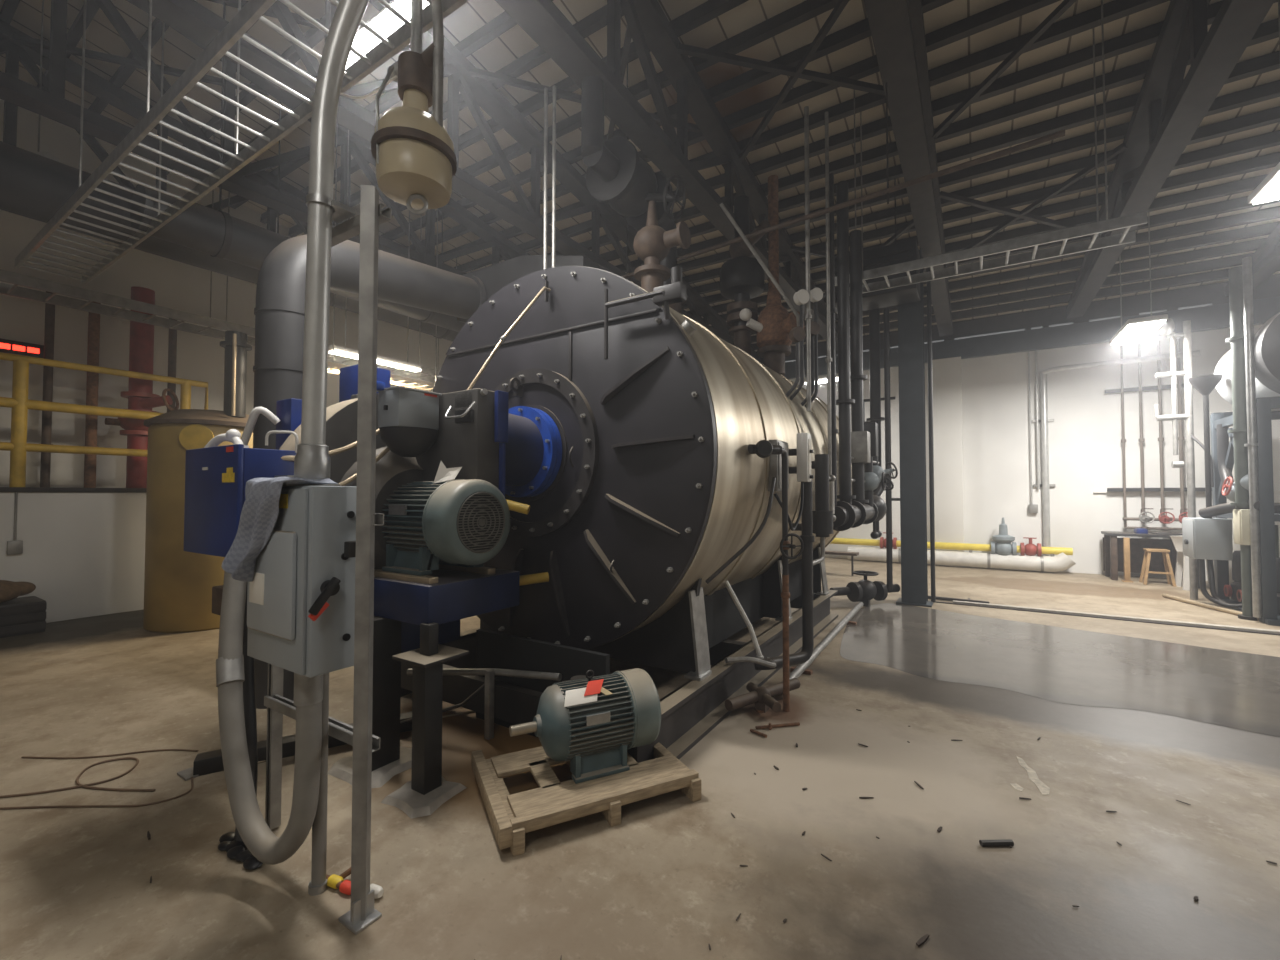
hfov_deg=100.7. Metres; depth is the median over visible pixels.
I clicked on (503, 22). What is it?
roof purlin
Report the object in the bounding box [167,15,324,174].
roof purlin
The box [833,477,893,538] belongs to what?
feedwater manifold
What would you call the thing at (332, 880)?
connector
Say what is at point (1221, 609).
hose
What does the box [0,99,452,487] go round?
wall
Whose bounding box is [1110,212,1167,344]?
light
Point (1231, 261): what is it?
roof purlin
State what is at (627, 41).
brace
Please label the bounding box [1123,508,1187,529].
valve manifold
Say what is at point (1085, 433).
wall
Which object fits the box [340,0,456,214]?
pendant light
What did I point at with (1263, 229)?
roof purlin
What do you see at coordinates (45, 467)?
pipe
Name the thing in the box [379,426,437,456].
bowl
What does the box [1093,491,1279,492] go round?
trim
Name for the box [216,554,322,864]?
conduit
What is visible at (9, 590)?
sack
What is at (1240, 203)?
roof purlin
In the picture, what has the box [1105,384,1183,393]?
pipe rail
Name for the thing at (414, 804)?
pad
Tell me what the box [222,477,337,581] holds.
rag
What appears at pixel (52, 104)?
roof truss
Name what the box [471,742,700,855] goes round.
wooden pallet
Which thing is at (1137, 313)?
trim
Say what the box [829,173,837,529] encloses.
pipe
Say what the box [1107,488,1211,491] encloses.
pipe rail
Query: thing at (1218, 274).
roof purlin
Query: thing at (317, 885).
conduit
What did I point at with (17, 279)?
cable tray
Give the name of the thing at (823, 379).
strip light
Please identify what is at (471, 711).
loose wire
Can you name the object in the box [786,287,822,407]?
gauge riser
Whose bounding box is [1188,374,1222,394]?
bowl
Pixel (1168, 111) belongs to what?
ceiling beam
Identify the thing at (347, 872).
stub
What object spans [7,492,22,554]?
wall outlet
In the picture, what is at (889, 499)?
blowdown riser
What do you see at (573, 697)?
paper note
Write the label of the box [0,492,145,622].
wall
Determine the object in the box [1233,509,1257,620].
box
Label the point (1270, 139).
roof purlin
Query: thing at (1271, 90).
roof purlin
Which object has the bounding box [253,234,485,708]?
duct
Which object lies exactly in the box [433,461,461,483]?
paper scrap
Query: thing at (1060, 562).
insulated main
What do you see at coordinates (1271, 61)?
roof purlin
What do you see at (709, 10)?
roof purlin
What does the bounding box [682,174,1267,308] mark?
roof purlin
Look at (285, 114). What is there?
roof purlin
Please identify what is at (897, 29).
roof truss
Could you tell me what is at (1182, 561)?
utility sink
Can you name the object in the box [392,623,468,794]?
stand
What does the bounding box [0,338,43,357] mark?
led display
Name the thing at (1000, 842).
plug
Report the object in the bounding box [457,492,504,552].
grille
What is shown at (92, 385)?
pipe
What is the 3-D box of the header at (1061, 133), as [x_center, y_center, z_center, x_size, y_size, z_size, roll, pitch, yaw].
[1.377,-3.611,5.082,4.202,2.628,0.044,-1,-2,32]
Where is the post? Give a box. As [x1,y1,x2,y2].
[264,185,391,934]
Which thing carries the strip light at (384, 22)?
hanging from the ceiling
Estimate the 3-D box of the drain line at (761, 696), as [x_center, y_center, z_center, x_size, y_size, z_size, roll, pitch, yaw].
[0.920,1.505,3.994,0.401,0.400,0.730,-1,-2,32]
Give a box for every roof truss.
[0,0,529,274]
[0,19,306,234]
[126,0,758,360]
[495,0,837,350]
[864,0,952,335]
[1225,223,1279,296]
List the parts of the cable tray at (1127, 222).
hanger rod, hanger rod, rail, rail, hanger rod, hanger rod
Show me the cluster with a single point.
(864, 444)
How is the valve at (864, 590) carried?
on the floor
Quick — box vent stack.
[1154,318,1213,599]
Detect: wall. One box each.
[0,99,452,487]
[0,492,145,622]
[789,324,1279,580]
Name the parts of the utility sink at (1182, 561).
leg, leg, leg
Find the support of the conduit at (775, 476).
attached to the boiler
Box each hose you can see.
[774,482,803,530]
[1162,594,1258,620]
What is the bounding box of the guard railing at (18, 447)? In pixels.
[0,352,207,486]
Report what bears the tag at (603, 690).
on the motor at (596, 737)
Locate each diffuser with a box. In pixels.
[329,350,420,371]
[1112,320,1165,344]
[1253,174,1279,204]
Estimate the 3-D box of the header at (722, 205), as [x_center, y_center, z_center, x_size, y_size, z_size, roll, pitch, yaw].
[1.190,-1.821,5.121,0.903,1.613,0.047,0,-2,-16]
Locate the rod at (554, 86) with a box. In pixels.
[552,85,555,266]
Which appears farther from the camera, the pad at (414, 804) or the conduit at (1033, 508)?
the conduit at (1033, 508)
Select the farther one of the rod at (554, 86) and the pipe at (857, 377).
the pipe at (857, 377)
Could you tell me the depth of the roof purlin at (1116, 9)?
5.86 m
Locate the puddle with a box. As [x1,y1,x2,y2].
[840,603,1279,736]
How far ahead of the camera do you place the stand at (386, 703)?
3.07 m
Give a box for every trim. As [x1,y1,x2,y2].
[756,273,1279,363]
[932,357,963,566]
[935,601,1279,635]
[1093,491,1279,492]
[1120,313,1138,317]
[1209,294,1279,305]
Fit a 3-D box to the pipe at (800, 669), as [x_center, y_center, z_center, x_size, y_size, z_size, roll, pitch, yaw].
[2.127,1.711,5.829,0.180,0.085,3.801,-1,-2,32]
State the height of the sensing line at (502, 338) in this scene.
0.882 m
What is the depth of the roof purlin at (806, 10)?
5.82 m
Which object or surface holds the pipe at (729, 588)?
attached to the boiler
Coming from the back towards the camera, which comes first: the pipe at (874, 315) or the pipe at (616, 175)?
the pipe at (874, 315)
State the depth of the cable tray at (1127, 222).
5.44 m
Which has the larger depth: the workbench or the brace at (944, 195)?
the workbench
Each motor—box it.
[381,479,509,575]
[509,668,660,783]
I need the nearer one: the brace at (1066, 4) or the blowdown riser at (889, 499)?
the brace at (1066, 4)
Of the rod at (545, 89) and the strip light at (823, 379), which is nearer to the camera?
the rod at (545, 89)
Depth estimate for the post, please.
2.02 m
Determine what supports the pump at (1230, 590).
on the tank at (1266, 351)
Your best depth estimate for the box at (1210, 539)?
7.45 m
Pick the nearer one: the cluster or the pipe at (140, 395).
the cluster
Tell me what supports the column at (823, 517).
attached to the boiler
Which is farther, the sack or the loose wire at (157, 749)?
the sack
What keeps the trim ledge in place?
on the wall at (83, 554)
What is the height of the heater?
1.884 m
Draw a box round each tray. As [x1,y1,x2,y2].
[0,134,456,382]
[14,0,468,284]
[835,0,1147,295]
[1151,531,1181,534]
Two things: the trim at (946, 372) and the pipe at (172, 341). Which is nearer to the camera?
the pipe at (172, 341)
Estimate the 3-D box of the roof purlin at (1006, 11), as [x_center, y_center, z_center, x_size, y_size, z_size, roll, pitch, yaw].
[1.676,-4.628,6.517,17.960,0.159,0.099,-1,-2,32]
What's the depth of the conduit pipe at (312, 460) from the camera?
2.09 m
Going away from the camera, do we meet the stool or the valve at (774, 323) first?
the valve at (774, 323)
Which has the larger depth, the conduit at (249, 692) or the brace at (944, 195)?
the brace at (944, 195)
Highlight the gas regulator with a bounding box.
[991,518,1016,555]
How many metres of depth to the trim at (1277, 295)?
9.49 m
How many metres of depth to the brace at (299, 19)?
5.59 m
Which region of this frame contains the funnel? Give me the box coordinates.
[1188,374,1222,517]
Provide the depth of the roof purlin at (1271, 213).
8.25 m
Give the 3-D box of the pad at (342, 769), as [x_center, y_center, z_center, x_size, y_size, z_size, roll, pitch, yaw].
[-1.545,1.666,3.139,0.484,0.034,0.445,-1,-2,32]
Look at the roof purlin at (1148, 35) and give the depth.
6.24 m
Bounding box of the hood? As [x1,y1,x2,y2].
[457,255,608,322]
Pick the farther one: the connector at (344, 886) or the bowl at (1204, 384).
the bowl at (1204, 384)
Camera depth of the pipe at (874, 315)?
7.92 m
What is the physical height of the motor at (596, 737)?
0.497 m
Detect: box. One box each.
[184,429,298,556]
[247,483,355,677]
[1134,528,1147,533]
[1182,517,1241,607]
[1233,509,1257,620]
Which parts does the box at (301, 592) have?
label plate, raised panel, door, handle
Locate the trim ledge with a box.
[0,487,146,491]
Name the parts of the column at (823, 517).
gauge glass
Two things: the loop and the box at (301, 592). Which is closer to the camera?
the box at (301, 592)
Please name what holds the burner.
attached to the boiler
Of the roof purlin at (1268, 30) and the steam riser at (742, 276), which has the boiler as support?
the steam riser at (742, 276)
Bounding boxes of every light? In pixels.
[328,123,437,391]
[329,130,420,371]
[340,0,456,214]
[346,0,428,68]
[805,375,837,384]
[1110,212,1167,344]
[1248,0,1279,204]
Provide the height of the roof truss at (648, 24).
2.402 m
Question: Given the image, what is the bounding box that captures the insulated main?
[847,546,1075,571]
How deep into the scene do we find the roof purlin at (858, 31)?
6.21 m
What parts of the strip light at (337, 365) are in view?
hanger rod, rail, rail, hanger rod, hanger rod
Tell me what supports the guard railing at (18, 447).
on the trim ledge
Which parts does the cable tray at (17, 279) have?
hanger rod, rail, rail, hanger rod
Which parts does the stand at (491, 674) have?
post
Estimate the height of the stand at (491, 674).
0.481 m
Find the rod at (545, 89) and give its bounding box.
[543,88,547,268]
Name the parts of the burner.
fan plate, motor rail, lid, motor rail, flange plate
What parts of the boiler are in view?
skid rail, burner plate, door, handle, plate, davit rod, davit arm, skirt panel, skid rail, skirt panel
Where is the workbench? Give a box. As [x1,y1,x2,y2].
[1101,531,1182,583]
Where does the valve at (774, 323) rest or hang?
on the boiler
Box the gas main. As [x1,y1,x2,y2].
[824,538,1072,572]
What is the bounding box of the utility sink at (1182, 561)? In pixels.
[1170,536,1213,590]
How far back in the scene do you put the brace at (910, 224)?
8.53 m
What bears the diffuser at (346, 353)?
attached to the strip light at (338, 350)
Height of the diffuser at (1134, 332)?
0.030 m
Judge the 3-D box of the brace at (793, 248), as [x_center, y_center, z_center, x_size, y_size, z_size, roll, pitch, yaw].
[3.970,-3.855,9.425,2.827,0.320,0.060,0,-2,-13]
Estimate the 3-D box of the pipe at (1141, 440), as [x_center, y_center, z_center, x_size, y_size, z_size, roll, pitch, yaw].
[9.611,-0.959,10.161,0.084,3.350,0.088,-1,-2,32]
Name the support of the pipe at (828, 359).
attached to the feedwater manifold at (848, 516)
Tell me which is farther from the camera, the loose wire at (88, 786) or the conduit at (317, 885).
the loose wire at (88, 786)
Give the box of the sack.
[0,580,35,602]
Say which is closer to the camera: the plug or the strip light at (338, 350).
the plug
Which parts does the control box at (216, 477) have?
door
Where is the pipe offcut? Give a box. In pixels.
[928,595,988,603]
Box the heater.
[835,178,920,313]
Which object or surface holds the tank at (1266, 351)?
on the floor
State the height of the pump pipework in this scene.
1.346 m
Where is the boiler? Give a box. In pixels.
[401,255,851,762]
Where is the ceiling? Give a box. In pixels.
[0,0,1279,350]
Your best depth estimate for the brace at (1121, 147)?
7.38 m
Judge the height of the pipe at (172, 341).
2.720 m
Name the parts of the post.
post, rail, rail, post, box rail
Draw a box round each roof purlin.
[0,0,19,24]
[36,0,99,88]
[88,18,168,113]
[127,15,262,155]
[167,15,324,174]
[200,109,292,181]
[230,0,552,208]
[260,5,623,223]
[288,0,747,236]
[380,0,953,240]
[382,0,849,215]
[407,0,1059,251]
[435,0,1168,261]
[453,0,1277,272]
[548,18,1278,255]
[600,51,1279,261]
[616,80,1279,271]
[677,106,1279,271]
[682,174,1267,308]
[683,130,1279,283]
[687,196,1279,315]
[693,152,1279,294]
[709,206,1279,323]
[710,221,1279,327]
[751,253,1253,342]
[751,268,1279,349]
[753,238,1265,334]
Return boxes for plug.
[979,839,1013,846]
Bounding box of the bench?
[825,551,858,575]
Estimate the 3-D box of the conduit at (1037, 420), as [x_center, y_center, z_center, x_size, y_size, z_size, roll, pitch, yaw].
[8.341,-1.260,11.098,0.204,2.900,0.087,-1,-2,32]
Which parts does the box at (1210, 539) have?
door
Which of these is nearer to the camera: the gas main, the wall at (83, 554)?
the wall at (83, 554)
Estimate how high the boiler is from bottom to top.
4.050 m
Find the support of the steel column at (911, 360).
on the floor
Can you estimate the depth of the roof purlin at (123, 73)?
6.60 m
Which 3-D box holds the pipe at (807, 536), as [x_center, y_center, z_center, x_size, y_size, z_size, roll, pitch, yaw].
[1.188,0.756,4.348,0.602,1.524,0.123,1,-2,-25]
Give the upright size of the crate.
0.360 m
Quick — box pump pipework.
[1198,424,1279,517]
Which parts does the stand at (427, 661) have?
post, plate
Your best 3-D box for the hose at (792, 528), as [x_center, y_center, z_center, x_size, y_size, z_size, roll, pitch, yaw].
[1.217,0.201,4.183,0.435,0.391,0.108,1,-2,-44]
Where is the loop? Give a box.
[863,396,894,422]
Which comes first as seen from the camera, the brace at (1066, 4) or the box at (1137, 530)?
the brace at (1066, 4)
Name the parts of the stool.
leg, leg, seat, leg, leg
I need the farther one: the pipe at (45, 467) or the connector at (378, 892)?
the pipe at (45, 467)
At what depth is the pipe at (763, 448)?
3.91 m
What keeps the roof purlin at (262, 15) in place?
attached to the ceiling
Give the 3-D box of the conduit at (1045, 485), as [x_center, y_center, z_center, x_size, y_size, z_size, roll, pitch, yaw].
[8.432,-0.187,10.989,0.280,4.150,0.125,-1,-2,32]
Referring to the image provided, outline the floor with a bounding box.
[0,557,1279,959]
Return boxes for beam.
[783,296,1279,378]
[1066,0,1274,318]
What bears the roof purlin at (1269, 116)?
attached to the ceiling
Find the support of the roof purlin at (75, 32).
attached to the ceiling
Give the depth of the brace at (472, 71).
6.25 m
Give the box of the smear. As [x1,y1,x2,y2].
[1010,756,1049,794]
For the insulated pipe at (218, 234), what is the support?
hanging from the ceiling
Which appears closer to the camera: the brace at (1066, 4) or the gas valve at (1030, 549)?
the brace at (1066, 4)
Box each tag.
[584,679,603,695]
[586,684,612,694]
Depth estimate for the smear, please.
2.94 m
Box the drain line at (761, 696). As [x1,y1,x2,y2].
[725,656,800,712]
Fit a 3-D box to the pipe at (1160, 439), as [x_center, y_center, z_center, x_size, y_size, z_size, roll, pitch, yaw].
[9.839,-0.963,10.016,0.084,3.350,0.088,-1,-2,32]
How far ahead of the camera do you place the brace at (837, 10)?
5.81 m
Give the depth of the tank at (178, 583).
6.15 m
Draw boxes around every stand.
[372,616,400,770]
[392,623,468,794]
[400,668,561,739]
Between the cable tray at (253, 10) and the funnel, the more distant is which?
the funnel
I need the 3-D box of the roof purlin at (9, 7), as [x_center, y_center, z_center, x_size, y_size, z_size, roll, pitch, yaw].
[-1.087,-5.414,2.166,17.960,0.159,0.099,-1,-2,32]
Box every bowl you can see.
[376,138,451,208]
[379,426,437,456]
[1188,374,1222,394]
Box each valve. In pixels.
[633,201,690,264]
[740,175,799,374]
[830,570,899,606]
[880,532,896,548]
[1020,537,1041,555]
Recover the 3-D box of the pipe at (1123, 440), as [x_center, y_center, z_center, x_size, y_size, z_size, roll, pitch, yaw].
[9.392,-0.856,10.297,0.076,3.550,0.080,-1,-2,32]
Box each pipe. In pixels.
[0,101,458,340]
[40,291,54,486]
[84,301,100,487]
[105,286,178,487]
[130,2,547,331]
[167,318,176,411]
[220,331,251,417]
[294,0,368,478]
[581,75,685,285]
[724,581,763,657]
[748,440,803,711]
[754,480,814,669]
[782,602,863,681]
[804,106,811,411]
[825,112,831,474]
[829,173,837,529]
[836,181,855,504]
[849,230,868,506]
[866,308,885,490]
[1120,345,1126,527]
[1137,343,1144,514]
[1157,341,1164,515]
[1176,338,1184,515]
[1225,266,1249,507]
[1242,256,1261,617]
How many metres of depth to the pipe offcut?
7.84 m
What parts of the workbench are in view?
leg, leg, panel, leg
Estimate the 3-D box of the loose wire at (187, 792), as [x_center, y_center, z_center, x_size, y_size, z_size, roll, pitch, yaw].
[-2.877,1.666,2.728,0.952,0.009,0.278,1,-2,-22]
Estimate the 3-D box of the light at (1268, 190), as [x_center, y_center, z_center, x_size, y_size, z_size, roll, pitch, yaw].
[5.135,-3.576,4.006,0.500,2.469,1.000,-1,-2,32]
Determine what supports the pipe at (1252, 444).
attached to the tank at (1266, 351)
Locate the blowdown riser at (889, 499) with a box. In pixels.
[883,308,899,592]
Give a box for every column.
[792,454,835,564]
[896,249,935,606]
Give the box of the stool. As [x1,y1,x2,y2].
[1139,548,1176,586]
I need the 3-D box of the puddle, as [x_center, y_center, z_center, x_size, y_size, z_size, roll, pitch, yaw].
[4.501,1.735,5.206,4.818,0.001,3.409,-1,-2,32]
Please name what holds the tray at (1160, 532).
on the workbench
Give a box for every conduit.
[212,585,257,840]
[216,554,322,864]
[308,673,328,895]
[705,439,788,583]
[1032,351,1040,488]
[1040,371,1055,555]
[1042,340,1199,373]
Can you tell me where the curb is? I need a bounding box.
[953,600,1279,633]
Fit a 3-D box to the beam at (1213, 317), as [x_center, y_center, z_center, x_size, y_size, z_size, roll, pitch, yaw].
[5.673,-2.901,12.797,17.800,0.430,0.140,-1,-2,32]
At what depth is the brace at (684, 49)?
5.80 m
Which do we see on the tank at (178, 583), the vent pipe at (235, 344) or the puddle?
the vent pipe at (235, 344)
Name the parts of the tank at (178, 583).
lid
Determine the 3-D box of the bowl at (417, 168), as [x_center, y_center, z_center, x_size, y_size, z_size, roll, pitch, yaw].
[-1.017,-1.368,2.395,0.316,0.170,0.316,-1,-2,32]
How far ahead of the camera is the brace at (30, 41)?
6.28 m
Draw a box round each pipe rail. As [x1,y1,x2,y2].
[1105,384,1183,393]
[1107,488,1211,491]
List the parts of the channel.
plate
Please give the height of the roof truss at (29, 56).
2.402 m
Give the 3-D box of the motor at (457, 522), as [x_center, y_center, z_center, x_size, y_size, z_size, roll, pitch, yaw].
[-1.320,0.275,3.325,0.969,0.553,0.506,-1,-2,32]
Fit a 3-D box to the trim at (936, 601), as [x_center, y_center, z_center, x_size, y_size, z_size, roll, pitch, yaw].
[7.466,1.748,5.872,7.500,0.012,0.060,-1,-2,32]
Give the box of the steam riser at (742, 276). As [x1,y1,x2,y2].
[720,195,770,326]
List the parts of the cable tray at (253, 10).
hanger rod, rail, hanger rod, hanger rod, hanger rod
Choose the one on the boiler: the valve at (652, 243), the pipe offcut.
the valve at (652, 243)
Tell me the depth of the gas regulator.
11.06 m
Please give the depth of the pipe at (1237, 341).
6.85 m
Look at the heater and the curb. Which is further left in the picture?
the heater
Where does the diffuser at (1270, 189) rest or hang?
attached to the light at (1268, 190)
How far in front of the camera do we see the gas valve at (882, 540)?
12.29 m
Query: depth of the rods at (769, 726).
3.61 m
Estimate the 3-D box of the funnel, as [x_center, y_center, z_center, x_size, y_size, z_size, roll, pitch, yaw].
[8.128,-0.466,7.595,0.340,2.030,0.340,-1,-2,32]
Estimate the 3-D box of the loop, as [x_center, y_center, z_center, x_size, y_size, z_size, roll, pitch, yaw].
[3.296,-0.556,7.644,0.579,1.432,1.229,-1,-2,32]
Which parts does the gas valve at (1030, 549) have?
lever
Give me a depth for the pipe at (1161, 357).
10.21 m
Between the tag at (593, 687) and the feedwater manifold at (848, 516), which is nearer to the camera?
the tag at (593, 687)
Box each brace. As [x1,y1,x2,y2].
[12,34,268,95]
[207,0,422,51]
[468,66,700,133]
[597,25,631,201]
[677,43,884,95]
[739,0,848,161]
[790,245,836,257]
[821,219,913,299]
[932,0,1076,137]
[938,191,1093,235]
[945,143,1126,264]
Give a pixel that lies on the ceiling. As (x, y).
(180, 52)
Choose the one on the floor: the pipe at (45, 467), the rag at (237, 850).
the rag at (237, 850)
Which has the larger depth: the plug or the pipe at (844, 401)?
the pipe at (844, 401)
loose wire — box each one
[0,757,155,797]
[0,777,192,809]
[21,749,198,758]
[258,710,474,762]
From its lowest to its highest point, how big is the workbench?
0.870 m
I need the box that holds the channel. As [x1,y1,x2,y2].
[177,711,411,780]
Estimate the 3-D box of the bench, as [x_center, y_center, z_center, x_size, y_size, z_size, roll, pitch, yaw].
[3.905,1.651,10.535,0.800,0.450,0.250,-1,-2,32]
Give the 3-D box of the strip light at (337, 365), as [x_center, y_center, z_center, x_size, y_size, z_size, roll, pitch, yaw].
[-3.677,-3.228,7.558,0.425,3.599,1.900,-1,-2,32]
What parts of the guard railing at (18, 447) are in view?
post, rail, rail, rail, post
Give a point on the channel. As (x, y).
(209, 762)
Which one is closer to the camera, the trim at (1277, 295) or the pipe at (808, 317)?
the pipe at (808, 317)
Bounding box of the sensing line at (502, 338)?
[467,287,550,389]
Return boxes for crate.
[0,596,46,637]
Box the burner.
[241,364,561,652]
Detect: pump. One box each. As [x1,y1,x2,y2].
[1224,550,1241,601]
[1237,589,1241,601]
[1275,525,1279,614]
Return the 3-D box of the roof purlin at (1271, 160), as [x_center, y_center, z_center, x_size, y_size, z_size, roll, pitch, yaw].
[3.685,-4.056,9.681,17.960,0.159,0.099,-1,-2,32]
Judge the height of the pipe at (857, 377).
3.200 m
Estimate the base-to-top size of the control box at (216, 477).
0.670 m
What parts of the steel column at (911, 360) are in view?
plate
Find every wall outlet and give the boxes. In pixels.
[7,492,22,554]
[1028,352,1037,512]
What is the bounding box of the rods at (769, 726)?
[750,709,799,737]
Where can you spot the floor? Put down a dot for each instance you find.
(668, 881)
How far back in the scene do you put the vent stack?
8.09 m
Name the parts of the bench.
leg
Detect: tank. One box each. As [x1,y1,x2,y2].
[143,409,252,632]
[1210,312,1279,625]
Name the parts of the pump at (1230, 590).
casing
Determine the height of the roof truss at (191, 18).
2.402 m
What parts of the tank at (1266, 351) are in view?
leg, leg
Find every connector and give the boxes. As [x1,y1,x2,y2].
[326,874,343,888]
[336,880,350,894]
[370,884,383,898]
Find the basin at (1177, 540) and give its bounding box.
[1170,536,1182,551]
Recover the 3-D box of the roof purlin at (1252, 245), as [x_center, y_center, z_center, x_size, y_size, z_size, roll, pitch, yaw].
[4.941,-3.698,11.659,17.960,0.159,0.099,-1,-2,32]
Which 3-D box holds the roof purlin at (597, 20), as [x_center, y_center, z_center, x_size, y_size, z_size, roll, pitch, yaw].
[0.671,-4.913,4.935,17.960,0.159,0.099,-1,-2,32]
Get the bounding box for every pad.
[328,746,411,787]
[381,776,466,818]
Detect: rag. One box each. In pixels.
[218,832,262,869]
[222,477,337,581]
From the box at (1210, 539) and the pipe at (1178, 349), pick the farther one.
the pipe at (1178, 349)
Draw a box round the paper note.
[564,687,597,706]
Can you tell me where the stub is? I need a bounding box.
[339,867,350,878]
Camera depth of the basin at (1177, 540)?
8.99 m
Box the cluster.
[851,422,897,505]
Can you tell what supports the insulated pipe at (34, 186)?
hanging from the ceiling
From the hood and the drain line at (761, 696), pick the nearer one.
the drain line at (761, 696)
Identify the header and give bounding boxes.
[621,64,1064,278]
[720,203,804,376]
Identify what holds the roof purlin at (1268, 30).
attached to the ceiling

